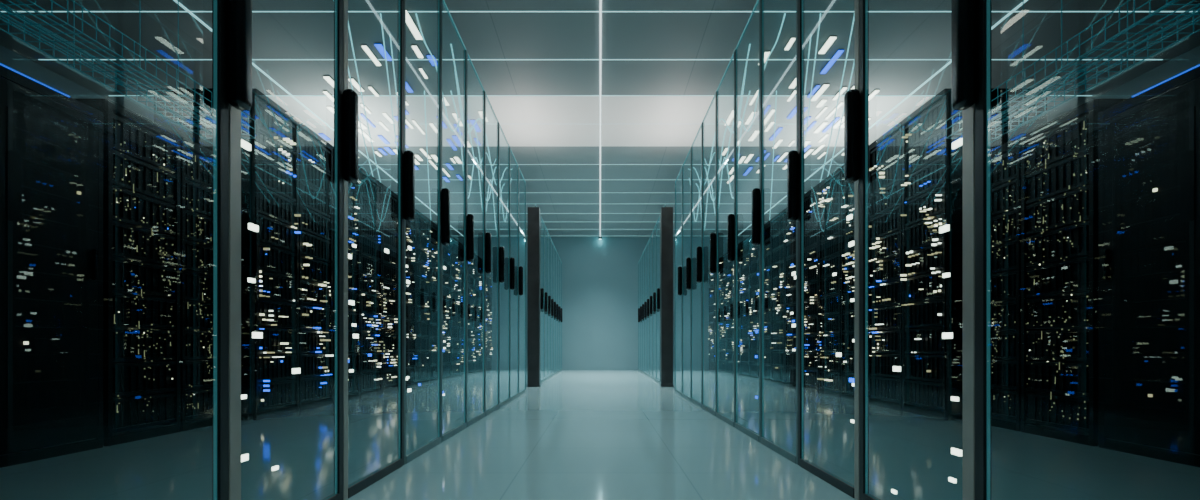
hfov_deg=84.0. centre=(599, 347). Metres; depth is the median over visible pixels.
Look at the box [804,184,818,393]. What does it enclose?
rack
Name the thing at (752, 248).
light
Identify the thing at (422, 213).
light strip
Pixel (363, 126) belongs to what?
light bar
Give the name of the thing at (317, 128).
ceiling panel
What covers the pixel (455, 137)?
light bar
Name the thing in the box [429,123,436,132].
light bar
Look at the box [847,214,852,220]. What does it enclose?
light
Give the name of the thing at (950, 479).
light
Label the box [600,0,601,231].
light strip
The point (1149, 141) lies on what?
rack
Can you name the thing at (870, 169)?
light
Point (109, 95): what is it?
light strip
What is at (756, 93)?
light bar
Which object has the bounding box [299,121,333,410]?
rack
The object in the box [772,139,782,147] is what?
light bar
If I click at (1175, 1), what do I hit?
cable
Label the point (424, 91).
cable
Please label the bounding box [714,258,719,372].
rack
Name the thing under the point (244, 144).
light
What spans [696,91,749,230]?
cable
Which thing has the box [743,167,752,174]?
light bar
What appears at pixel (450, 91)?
cable
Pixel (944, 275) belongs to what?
light
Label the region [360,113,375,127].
light bar
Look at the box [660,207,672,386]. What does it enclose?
end panel
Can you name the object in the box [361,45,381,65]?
light bar
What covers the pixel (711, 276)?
rack
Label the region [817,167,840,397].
rack
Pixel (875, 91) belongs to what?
light bar
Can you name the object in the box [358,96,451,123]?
ceiling panel
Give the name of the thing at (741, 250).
light
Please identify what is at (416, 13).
cable
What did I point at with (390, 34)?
cable
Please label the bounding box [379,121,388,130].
light bar
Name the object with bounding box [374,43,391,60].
light bar
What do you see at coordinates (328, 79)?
light bar
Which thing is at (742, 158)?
light bar
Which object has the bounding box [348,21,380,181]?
cable
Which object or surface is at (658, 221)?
glass wall
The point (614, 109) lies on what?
recessed light
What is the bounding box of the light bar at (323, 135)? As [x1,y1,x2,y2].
[318,133,330,139]
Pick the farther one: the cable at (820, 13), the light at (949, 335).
the cable at (820, 13)
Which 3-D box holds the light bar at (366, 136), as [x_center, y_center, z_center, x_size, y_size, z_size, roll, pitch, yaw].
[-3.320,-3.012,9.435,0.058,0.020,0.550,0,0,0]
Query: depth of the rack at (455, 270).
13.15 m
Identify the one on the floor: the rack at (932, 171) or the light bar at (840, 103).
the rack at (932, 171)
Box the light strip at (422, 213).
[422,213,778,213]
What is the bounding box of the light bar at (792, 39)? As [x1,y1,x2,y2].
[784,37,795,49]
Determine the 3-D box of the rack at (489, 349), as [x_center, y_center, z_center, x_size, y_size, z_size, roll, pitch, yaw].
[-3.248,-0.775,17.110,0.894,2.750,0.780,0,0,0]
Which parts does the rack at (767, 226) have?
rack frame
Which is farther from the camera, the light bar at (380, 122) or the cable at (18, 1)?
the light bar at (380, 122)
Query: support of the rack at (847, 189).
on the floor
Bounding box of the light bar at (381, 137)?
[378,135,389,143]
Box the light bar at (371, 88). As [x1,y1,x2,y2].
[368,86,378,96]
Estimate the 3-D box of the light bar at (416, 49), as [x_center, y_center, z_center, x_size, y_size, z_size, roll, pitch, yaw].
[-1.854,-3.012,6.778,0.054,0.020,0.269,0,0,0]
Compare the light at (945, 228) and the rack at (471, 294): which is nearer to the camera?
the light at (945, 228)
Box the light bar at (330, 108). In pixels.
[326,106,333,112]
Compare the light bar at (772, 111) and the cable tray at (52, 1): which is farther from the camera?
the light bar at (772, 111)
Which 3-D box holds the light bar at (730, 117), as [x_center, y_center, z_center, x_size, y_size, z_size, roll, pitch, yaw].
[1.707,-3.012,8.723,0.060,0.020,0.563,0,0,0]
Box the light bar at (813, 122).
[804,121,816,134]
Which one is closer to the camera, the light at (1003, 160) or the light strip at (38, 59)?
the light at (1003, 160)
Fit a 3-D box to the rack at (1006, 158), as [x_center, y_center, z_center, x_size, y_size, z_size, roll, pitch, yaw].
[3.430,-0.460,5.130,0.850,2.120,0.700,0,0,0]
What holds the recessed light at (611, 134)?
in the ceiling
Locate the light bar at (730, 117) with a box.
[724,109,733,125]
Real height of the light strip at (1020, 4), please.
0.014 m
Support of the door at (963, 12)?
on the floor
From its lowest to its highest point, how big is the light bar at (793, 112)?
0.020 m
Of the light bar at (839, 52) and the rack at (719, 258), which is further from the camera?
the rack at (719, 258)
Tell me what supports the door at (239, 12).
on the floor
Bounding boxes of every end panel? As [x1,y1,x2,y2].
[527,207,540,386]
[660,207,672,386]
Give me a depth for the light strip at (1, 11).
6.00 m
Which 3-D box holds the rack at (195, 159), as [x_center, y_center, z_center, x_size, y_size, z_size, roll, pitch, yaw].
[-3.420,-0.460,5.130,0.850,2.120,0.700,0,0,0]
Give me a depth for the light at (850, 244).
2.74 m
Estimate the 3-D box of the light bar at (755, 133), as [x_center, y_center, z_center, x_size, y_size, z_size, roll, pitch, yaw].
[2.185,-3.012,9.459,0.071,0.020,0.437,0,0,0]
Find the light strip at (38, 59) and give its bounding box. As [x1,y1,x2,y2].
[38,59,1162,59]
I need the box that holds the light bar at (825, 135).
[818,134,827,141]
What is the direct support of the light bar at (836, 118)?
attached to the ceiling
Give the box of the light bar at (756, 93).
[749,89,758,104]
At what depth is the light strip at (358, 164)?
11.00 m
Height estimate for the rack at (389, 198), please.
2.750 m
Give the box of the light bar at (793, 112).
[786,106,795,118]
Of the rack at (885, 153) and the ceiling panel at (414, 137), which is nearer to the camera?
the rack at (885, 153)
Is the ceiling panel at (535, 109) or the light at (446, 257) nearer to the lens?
the ceiling panel at (535, 109)
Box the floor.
[0,370,1199,499]
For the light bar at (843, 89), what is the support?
attached to the ceiling
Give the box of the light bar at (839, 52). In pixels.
[820,49,843,73]
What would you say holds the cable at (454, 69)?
hanging from the ceiling
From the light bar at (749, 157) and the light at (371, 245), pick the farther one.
the light bar at (749, 157)
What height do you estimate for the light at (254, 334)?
0.018 m
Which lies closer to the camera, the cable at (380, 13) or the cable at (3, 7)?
the cable at (3, 7)
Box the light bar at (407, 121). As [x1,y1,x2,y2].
[406,119,413,128]
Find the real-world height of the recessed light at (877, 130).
0.008 m
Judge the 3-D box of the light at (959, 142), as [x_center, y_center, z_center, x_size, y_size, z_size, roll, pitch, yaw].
[1.035,-0.591,1.930,0.008,0.018,0.046,0,0,0]
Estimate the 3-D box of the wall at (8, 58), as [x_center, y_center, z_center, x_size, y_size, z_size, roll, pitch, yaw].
[-6.045,-1.215,8.300,0.100,3.630,19.800,0,0,0]
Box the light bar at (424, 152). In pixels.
[419,148,430,158]
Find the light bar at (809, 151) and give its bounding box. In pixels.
[804,149,812,157]
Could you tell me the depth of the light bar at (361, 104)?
8.39 m
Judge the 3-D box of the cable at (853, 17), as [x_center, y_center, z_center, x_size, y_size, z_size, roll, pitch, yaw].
[2.450,-2.584,6.900,0.012,0.858,4.322,0,0,14]
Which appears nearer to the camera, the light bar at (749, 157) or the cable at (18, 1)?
the cable at (18, 1)
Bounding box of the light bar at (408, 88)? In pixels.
[406,81,412,91]
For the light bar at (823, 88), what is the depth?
7.83 m
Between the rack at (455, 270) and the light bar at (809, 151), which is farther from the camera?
the rack at (455, 270)
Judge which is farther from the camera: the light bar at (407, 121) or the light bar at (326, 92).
the light bar at (407, 121)
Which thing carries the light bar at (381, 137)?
attached to the ceiling
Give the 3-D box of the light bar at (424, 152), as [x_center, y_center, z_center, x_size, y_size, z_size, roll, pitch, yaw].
[-2.705,-3.012,10.337,0.050,0.020,0.511,0,0,0]
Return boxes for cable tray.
[0,0,254,137]
[946,0,1199,137]
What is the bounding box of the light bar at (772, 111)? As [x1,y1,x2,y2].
[764,109,774,124]
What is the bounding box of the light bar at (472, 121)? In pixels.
[470,119,480,131]
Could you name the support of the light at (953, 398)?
attached to the door at (963, 12)
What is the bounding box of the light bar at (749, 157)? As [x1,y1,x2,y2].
[744,154,753,162]
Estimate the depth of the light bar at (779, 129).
9.33 m
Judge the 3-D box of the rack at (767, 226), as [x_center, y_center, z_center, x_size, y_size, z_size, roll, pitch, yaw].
[3.258,-0.775,11.510,0.894,2.750,0.780,0,0,0]
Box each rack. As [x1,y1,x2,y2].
[0,63,102,467]
[75,99,179,445]
[154,88,300,419]
[180,136,211,431]
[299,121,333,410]
[333,147,359,403]
[360,167,382,397]
[382,184,397,393]
[406,209,416,388]
[416,209,430,386]
[429,219,436,383]
[443,235,450,380]
[451,236,460,378]
[459,242,462,377]
[468,261,475,375]
[474,253,481,373]
[481,259,487,372]
[486,266,492,371]
[708,266,713,371]
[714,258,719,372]
[719,254,725,373]
[725,253,732,375]
[732,242,740,376]
[739,235,749,378]
[748,235,758,380]
[758,219,771,383]
[771,209,784,386]
[783,208,795,388]
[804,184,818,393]
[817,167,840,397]
[841,165,853,400]
[869,121,901,410]
[900,88,1046,419]
[991,136,1020,431]
[1021,99,1125,445]
[1099,64,1199,467]
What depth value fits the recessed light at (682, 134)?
9.48 m
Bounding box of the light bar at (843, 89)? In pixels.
[832,87,846,99]
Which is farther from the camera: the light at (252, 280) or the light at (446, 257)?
the light at (446, 257)
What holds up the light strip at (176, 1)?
attached to the ceiling
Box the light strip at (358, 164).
[358,164,843,164]
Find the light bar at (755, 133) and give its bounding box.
[748,130,758,140]
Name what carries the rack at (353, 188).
on the floor
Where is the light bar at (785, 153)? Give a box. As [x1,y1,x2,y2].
[777,152,787,161]
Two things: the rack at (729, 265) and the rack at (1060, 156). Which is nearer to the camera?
the rack at (1060, 156)
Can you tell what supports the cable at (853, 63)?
hanging from the ceiling
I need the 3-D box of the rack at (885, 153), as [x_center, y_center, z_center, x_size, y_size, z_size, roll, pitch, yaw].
[3.258,-0.775,6.710,0.894,2.750,0.780,0,0,0]
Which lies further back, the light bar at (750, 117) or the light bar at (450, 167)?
the light bar at (450, 167)
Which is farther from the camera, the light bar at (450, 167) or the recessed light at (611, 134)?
the light bar at (450, 167)
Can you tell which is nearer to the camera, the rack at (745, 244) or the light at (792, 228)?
the light at (792, 228)
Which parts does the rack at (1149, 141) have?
rack handle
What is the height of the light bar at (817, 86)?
0.020 m
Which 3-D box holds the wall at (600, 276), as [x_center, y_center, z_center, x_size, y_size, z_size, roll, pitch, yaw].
[0.005,-1.215,18.250,12.000,3.630,0.100,0,0,0]
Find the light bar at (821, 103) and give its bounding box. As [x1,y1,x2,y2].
[816,99,826,106]
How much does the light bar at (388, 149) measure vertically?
0.020 m
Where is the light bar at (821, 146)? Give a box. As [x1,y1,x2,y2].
[812,144,824,154]
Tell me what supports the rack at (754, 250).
on the floor
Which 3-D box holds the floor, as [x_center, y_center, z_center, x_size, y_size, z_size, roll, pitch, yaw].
[0.005,0.650,8.300,12.000,0.100,19.800,0,0,0]
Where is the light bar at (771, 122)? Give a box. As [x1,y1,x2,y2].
[764,121,774,131]
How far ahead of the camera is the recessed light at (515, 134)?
9.48 m
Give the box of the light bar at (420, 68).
[419,67,427,78]
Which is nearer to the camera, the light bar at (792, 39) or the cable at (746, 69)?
the light bar at (792, 39)
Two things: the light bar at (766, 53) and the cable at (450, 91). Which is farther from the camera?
the cable at (450, 91)
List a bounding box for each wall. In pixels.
[0,45,105,98]
[454,237,746,369]
[1094,46,1199,98]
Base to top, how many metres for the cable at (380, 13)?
0.858 m
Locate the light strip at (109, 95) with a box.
[109,95,1091,95]
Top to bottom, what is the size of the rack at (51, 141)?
2.020 m
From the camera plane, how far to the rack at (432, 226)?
11.40 m
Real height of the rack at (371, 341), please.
2.750 m
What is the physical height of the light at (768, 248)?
2.253 m
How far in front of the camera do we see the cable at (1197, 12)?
3.91 m
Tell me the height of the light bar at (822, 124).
0.020 m
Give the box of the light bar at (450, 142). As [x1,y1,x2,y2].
[447,139,456,149]
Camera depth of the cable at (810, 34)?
6.81 m
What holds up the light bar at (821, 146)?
attached to the ceiling
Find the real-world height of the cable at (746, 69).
0.981 m
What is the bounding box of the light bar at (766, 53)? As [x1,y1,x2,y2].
[758,51,770,64]
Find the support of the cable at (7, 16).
in the cable tray at (52, 1)
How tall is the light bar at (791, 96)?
0.020 m
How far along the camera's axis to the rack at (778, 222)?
10.71 m
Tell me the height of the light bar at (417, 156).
0.020 m
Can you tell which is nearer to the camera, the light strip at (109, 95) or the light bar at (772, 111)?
the light strip at (109, 95)
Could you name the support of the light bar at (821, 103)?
attached to the ceiling
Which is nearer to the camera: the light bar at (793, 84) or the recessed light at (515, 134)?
the light bar at (793, 84)
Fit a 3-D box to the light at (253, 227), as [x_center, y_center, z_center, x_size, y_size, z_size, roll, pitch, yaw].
[-1.025,-0.356,1.972,0.008,0.018,0.046,0,0,0]
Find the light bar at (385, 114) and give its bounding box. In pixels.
[382,112,394,123]
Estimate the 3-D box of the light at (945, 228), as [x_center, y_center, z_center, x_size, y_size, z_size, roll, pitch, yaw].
[1.035,-0.358,2.004,0.008,0.018,0.046,0,0,0]
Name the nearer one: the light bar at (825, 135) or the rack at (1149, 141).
the rack at (1149, 141)
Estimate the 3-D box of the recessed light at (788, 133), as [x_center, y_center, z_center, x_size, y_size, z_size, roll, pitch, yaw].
[2.505,-3.026,9.500,0.998,0.008,0.984,0,0,0]
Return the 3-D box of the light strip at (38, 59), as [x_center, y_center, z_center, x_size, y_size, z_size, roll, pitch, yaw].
[0.005,-3.027,7.000,11.800,0.006,0.008,0,0,0]
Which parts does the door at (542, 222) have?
door handle, door handle, door handle, glass pane, door handle, door handle, glass pane, door handle, door frame, glass pane, door handle, glass pane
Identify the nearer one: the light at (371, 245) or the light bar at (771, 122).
the light at (371, 245)
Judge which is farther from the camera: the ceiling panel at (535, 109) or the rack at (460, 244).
the rack at (460, 244)
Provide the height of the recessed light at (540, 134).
0.008 m
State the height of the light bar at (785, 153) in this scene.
0.020 m
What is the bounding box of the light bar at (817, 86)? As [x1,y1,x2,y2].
[807,84,819,97]
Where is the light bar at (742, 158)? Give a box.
[739,156,745,163]
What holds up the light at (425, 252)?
attached to the rack at (422, 222)
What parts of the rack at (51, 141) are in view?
rack handle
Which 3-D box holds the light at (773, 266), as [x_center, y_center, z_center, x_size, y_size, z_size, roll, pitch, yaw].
[2.836,-0.498,10.703,0.050,1.655,0.646,0,0,0]
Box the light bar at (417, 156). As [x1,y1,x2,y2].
[415,154,422,160]
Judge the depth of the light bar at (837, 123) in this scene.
8.91 m
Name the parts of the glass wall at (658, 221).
door handle, door handle, door handle, glass pane, glass pane, door handle, glass pane, door handle, door handle, door handle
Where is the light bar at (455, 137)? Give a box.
[452,135,462,145]
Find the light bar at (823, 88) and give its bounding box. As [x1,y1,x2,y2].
[811,84,828,100]
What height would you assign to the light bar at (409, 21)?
0.020 m
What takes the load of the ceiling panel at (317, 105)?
in the ceiling
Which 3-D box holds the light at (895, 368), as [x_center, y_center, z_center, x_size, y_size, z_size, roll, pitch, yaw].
[1.035,0.073,2.325,0.008,0.018,0.046,0,0,0]
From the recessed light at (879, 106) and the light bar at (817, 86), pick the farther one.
the recessed light at (879, 106)
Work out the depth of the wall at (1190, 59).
7.19 m
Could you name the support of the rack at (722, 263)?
on the floor
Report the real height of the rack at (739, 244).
2.750 m
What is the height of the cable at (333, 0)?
0.858 m
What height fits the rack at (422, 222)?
2.750 m
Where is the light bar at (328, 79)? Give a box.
[323,76,333,87]
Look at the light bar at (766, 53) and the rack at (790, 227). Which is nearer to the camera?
the light bar at (766, 53)
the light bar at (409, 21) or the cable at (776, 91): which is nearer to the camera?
the light bar at (409, 21)
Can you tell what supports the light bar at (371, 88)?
attached to the ceiling
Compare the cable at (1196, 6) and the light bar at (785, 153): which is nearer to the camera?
the cable at (1196, 6)
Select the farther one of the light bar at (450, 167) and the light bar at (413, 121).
the light bar at (450, 167)
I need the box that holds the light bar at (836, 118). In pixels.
[822,117,839,132]
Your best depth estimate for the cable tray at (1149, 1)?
4.08 m
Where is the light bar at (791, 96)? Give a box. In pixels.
[787,90,795,100]
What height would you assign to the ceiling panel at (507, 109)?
0.008 m
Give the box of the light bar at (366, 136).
[358,128,373,141]
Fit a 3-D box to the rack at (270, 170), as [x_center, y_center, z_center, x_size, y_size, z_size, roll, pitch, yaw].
[-3.248,-0.775,5.910,0.894,2.750,0.780,0,0,0]
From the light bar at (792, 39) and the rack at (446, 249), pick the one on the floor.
the rack at (446, 249)
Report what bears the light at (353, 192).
attached to the rack at (353, 188)
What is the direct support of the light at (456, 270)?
attached to the rack at (455, 270)
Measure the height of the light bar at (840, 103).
0.020 m
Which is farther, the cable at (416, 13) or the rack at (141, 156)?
the cable at (416, 13)
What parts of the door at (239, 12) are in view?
glass pane, door handle, glass pane, door handle, door handle, door handle, rail, door handle, rail, door handle, door handle, door handle, door handle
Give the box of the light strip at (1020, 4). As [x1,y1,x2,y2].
[738,0,1027,234]
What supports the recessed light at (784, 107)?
in the ceiling
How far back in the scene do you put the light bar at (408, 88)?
7.71 m
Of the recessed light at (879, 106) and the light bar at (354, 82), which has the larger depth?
the recessed light at (879, 106)
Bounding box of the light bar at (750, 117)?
[745,111,756,123]
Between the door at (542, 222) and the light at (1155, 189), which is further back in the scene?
the door at (542, 222)
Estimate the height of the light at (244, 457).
0.018 m
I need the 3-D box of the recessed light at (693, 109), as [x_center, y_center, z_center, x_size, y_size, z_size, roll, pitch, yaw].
[1.505,-3.026,8.500,0.998,0.008,0.984,0,0,0]
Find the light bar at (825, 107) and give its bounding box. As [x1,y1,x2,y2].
[815,106,827,118]
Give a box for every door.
[212,0,525,499]
[535,205,561,382]
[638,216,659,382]
[675,0,990,499]
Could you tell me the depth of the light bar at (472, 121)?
9.00 m
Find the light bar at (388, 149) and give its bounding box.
[384,147,394,153]
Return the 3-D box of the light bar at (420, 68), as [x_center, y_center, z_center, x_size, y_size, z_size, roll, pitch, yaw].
[-1.936,-3.012,7.309,0.034,0.020,0.258,0,0,0]
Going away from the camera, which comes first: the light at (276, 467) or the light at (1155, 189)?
the light at (276, 467)
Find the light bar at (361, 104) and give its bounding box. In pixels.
[360,103,371,113]
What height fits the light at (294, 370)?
0.018 m
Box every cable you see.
[0,5,211,123]
[0,11,211,133]
[15,0,211,118]
[333,0,372,175]
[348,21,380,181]
[380,13,397,155]
[390,34,397,108]
[415,13,495,167]
[424,91,430,219]
[450,44,510,185]
[450,91,504,230]
[454,69,511,221]
[689,44,750,184]
[689,69,746,221]
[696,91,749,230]
[704,13,785,167]
[769,91,776,219]
[804,13,820,146]
[804,34,811,98]
[820,17,853,181]
[827,63,853,176]
[960,0,1179,134]
[991,3,1199,120]
[991,10,1199,128]
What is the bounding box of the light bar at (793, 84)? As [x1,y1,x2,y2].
[789,77,795,87]
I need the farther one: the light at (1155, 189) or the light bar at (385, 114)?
the light bar at (385, 114)
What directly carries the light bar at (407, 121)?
attached to the ceiling
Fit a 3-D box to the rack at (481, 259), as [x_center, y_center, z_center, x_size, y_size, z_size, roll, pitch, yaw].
[-3.248,-0.775,16.310,0.894,2.750,0.780,0,0,0]
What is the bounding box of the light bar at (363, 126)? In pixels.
[358,120,366,128]
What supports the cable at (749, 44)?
hanging from the ceiling
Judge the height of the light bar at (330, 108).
0.020 m
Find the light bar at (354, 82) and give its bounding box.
[348,78,364,91]
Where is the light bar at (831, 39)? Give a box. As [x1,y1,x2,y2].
[818,36,836,53]
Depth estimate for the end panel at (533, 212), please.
10.26 m
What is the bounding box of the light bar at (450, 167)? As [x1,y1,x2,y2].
[446,163,453,169]
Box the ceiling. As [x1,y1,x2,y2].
[0,0,1199,236]
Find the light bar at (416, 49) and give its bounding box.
[411,45,423,57]
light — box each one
[186,154,211,408]
[241,140,250,150]
[241,454,248,461]
[248,223,258,231]
[248,278,255,282]
[252,332,262,337]
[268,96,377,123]
[272,465,278,470]
[292,368,299,373]
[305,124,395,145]
[348,187,359,379]
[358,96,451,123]
[362,236,382,379]
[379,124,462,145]
[384,222,397,380]
[422,249,430,357]
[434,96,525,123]
[443,254,450,352]
[453,124,532,145]
[453,257,460,370]
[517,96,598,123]
[526,124,598,145]
[601,96,683,123]
[601,124,673,145]
[667,124,747,145]
[675,96,766,123]
[738,124,819,145]
[739,250,748,315]
[748,248,758,339]
[749,96,843,123]
[758,248,769,357]
[771,266,783,367]
[783,226,795,350]
[806,124,895,145]
[825,96,932,123]
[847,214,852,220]
[848,241,853,246]
[869,165,890,355]
[893,366,900,371]
[900,134,941,371]
[939,224,949,232]
[942,273,949,277]
[942,332,952,338]
[948,477,956,482]
[951,396,958,400]
[951,448,961,455]
[952,138,962,148]
[991,160,1015,407]
[1026,128,1087,419]
[1148,188,1157,396]
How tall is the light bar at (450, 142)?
0.020 m
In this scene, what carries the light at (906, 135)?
attached to the rack at (932, 171)
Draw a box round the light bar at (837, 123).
[833,116,843,127]
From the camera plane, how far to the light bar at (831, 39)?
6.62 m
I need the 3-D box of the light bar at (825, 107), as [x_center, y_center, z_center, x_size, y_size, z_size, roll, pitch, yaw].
[2.832,-3.012,8.532,0.034,0.020,0.389,0,0,0]
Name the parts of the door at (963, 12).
door handle, door handle, door handle, door handle, rail, door handle, rail, door handle, door handle, door handle, glass pane, door handle, glass pane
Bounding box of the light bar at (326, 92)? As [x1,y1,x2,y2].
[323,90,333,101]
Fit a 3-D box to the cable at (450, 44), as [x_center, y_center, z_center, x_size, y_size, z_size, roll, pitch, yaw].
[-1.475,-2.665,8.899,0.015,0.698,4.606,0,0,0]
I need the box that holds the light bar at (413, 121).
[412,120,424,133]
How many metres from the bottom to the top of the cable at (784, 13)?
0.586 m
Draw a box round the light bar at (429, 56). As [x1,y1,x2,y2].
[426,54,436,65]
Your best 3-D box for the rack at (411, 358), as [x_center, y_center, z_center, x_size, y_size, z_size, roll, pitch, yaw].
[-3.248,-0.775,9.910,0.894,2.750,0.780,0,0,0]
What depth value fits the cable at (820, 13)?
6.83 m
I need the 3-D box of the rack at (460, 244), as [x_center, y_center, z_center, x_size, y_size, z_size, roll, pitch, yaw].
[-3.248,-0.775,13.910,0.894,2.750,0.780,0,0,0]
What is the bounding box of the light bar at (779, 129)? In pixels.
[769,127,782,140]
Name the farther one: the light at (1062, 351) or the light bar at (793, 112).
the light bar at (793, 112)
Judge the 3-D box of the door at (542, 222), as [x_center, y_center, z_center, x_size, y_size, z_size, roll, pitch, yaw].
[-0.991,-0.826,14.076,0.076,2.852,7.273,0,0,0]
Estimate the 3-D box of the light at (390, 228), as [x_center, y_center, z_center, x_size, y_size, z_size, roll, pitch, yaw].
[-2.826,-0.681,9.111,0.050,2.255,0.662,0,0,0]
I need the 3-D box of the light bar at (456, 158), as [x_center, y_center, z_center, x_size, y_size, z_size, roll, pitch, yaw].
[-2.276,-3.012,10.678,0.071,0.020,0.348,0,0,0]
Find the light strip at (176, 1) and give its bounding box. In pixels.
[173,0,462,235]
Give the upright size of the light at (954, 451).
0.018 m
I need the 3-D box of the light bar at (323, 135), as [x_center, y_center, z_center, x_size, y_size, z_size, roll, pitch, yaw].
[-3.926,-3.012,9.508,0.064,0.020,0.277,0,0,0]
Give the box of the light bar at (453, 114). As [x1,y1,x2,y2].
[452,113,462,125]
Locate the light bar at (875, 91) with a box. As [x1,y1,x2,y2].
[869,89,879,99]
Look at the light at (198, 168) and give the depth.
4.99 m
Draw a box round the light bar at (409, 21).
[406,9,422,39]
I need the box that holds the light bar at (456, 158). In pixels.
[453,156,461,163]
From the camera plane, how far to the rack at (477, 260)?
15.59 m
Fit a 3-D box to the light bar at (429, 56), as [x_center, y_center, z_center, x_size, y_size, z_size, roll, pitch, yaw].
[-1.750,-3.012,6.979,0.072,0.020,0.238,0,0,0]
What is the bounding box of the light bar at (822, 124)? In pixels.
[814,122,827,132]
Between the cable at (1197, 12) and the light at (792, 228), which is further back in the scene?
the light at (792, 228)
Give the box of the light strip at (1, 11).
[1,11,1196,11]
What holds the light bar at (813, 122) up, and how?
attached to the ceiling
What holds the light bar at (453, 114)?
attached to the ceiling
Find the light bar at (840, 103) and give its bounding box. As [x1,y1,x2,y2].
[825,102,842,118]
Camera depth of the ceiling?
6.88 m

